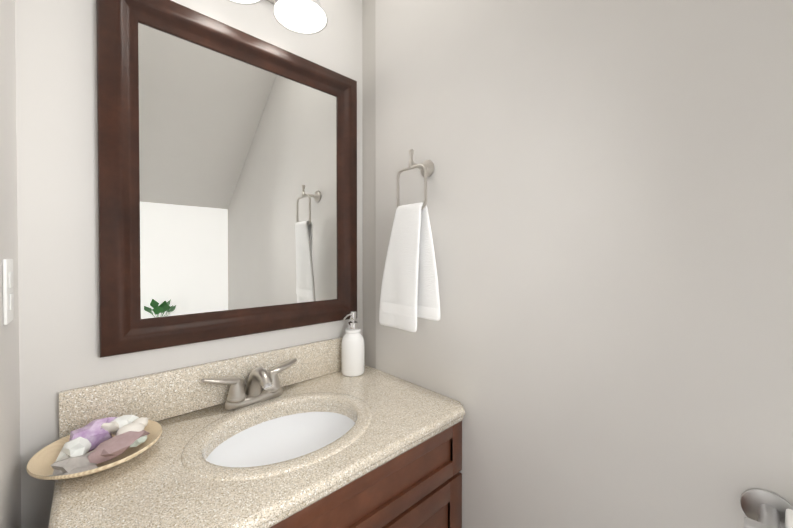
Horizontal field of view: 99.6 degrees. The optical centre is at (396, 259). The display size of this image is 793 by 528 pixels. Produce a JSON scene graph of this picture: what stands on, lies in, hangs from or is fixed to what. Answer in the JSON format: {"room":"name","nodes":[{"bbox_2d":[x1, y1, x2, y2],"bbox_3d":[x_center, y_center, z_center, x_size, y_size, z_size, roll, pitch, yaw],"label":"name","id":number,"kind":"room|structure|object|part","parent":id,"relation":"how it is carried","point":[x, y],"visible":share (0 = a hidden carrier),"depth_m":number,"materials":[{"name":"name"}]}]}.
{"room":"bathroom","nodes":[
{"label":"bathroom","id":0,"kind":"room"},
{"bbox_2d":[0,0,20,527],"bbox_3d":[-0.222,-0.023,-0.005,0.120,2.640,1.840,-1,1,-43],"label":"wall","id":1,"kind":"structure","parent":0,"point":[10,487],"depth_m":0.63,"materials":[{"name":"paint"}]},
{"bbox_2d":[2,259,13,324],"bbox_3d":[-0.698,0.056,0.604,0.007,0.114,0.070,-1,1,-43],"label":"light switch","id":2,"kind":"object","parent":1,"relation":"attached to","point":[8,300],"visible":1,"depth_m":0.59,"materials":[{"name":"white plastic"}]},
{"bbox_2d":[15,0,362,527],"bbox_3d":[-0.511,-0.035,1.063,1.147,2.640,0.120,-1,1,-43],"label":"wall","id":3,"kind":"structure","parent":0,"point":[57,165],"depth_m":0.76,"materials":[{"name":"paint"}]},
{"bbox_2d":[59,337,342,438],"bbox_3d":[-0.446,0.354,1.031,0.836,0.122,0.020,-1,1,-43],"label":"backsplash","id":4,"kind":"structure","parent":3,"relation":"attached to","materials":[{"name":"stone"}]},
{"bbox_2d":[96,0,356,357],"bbox_3d":[-0.425,-0.225,1.034,0.740,0.904,0.035,-1,1,-43],"label":"mirror","id":5,"kind":"object","parent":3,"relation":"attached to","point":[227,181],"visible":0.92,"depth_m":0.96,"materials":[{"name":"brown wood"}]},
{"bbox_2d":[227,0,327,34],"bbox_3d":[-0.372,-0.832,0.950,0.341,0.233,0.219,-1,1,-43],"label":"vanity light","id":6,"kind":"object","parent":3,"relation":"attached to","point":[307,17],"visible":1,"depth_m":1.03,"materials":[{"name":"white glass"}]},
{"bbox_3d":[-0.419,-0.777,0.865,0.156,0.124,0.156,-1,1,-43],"label":"lamp shade","id":7,"kind":"part","parent":6,"relation":"part of","materials":[{"name":"white glass"}]},
{"bbox_3d":[-0.283,-0.778,0.990,0.156,0.124,0.156,-1,1,-43],"label":"lamp shade","id":8,"kind":"part","parent":6,"relation":"part of","materials":[{"name":"white glass"}]},
{"bbox_3d":[-0.283,-0.785,0.990,0.060,0.085,0.060,-1,1,-43],"label":"bulb","id":9,"kind":"part","parent":6,"relation":"part of","materials":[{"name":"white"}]},
{"bbox_2d":[362,0,375,368],"bbox_3d":[-0.062,-0.038,1.337,0.116,2.640,0.086,-1,1,-43],"label":"wall","id":10,"kind":"structure","parent":0,"point":[369,156],"depth_m":1.29,"materials":[{"name":"paint"}]},
{"bbox_2d":[375,0,792,527],"bbox_3d":[0.561,-0.031,0.661,0.120,2.640,1.754,-1,1,-43],"label":"wall","id":11,"kind":"structure","parent":0,"point":[605,340],"depth_m":0.71,"materials":[{"name":"paint"}]},
{"bbox_2d":[379,149,439,331],"bbox_3d":[0.053,-0.059,1.049,0.096,0.550,0.234,-1,1,-43],"label":"towel ring","id":12,"kind":"object","parent":11,"relation":"attached to","point":[409,295],"visible":1,"depth_m":1.00,"materials":[{"name":"white fabric"}]},
{"bbox_2d":[740,489,792,527],"bbox_3d":[0.593,0.467,0.453,0.123,0.212,0.182,-1,1,-43],"label":"toilet paper holder","id":13,"kind":"object","parent":11,"relation":"attached to","point":[761,508],"visible":1,"depth_m":0.53,"materials":[{"name":"silver metal"}]},
{"bbox_3d":[0.114,1.342,0.403,1.147,0.100,1.960,-1,1,-43],"label":"floor","id":14,"kind":"structure","parent":0,"visible":0},
{"bbox_2d":[48,337,464,527],"bbox_3d":[-0.274,0.791,0.857,0.847,0.992,0.516,-1,1,-43],"label":"bathroom vanity","id":15,"kind":"object","parent":14,"relation":"on","point":[309,435],"visible":1,"depth_m":0.82,"materials":[{"name":"stone"}]},
{"bbox_2d":[26,415,161,479],"bbox_3d":[-0.618,0.382,0.701,0.210,0.072,0.210,-1,1,-43],"label":"bowl","id":16,"kind":"object","parent":15,"relation":"on","point":[96,445],"visible":1,"depth_m":0.68,"materials":[{"name":"beige wood"}]},
{"bbox_2d":[202,358,296,409],"bbox_3d":[-0.393,0.362,0.962,0.274,0.108,0.145,-1,1,-43],"label":"faucet","id":17,"kind":"object","parent":15,"relation":"on","point":[235,383],"depth_m":0.97,"materials":[{"name":"silver metal"}]},
{"bbox_2d":[206,412,354,466],"bbox_3d":[-0.272,0.538,0.840,0.404,0.161,0.309,-1,1,-43],"label":"sink basin","id":18,"kind":"object","parent":15,"relation":"in","point":[281,436],"depth_m":0.96,"materials":[{"name":"white ceramic"}]},
{"bbox_2d":[341,311,364,376],"bbox_3d":[-0.161,0.299,1.211,0.094,0.226,0.084,-1,1,-43],"label":"soap dispenser","id":19,"kind":"object","parent":15,"relation":"on","point":[352,353],"visible":1,"depth_m":1.18,"materials":[{"name":"white ceramic"}]}
]}

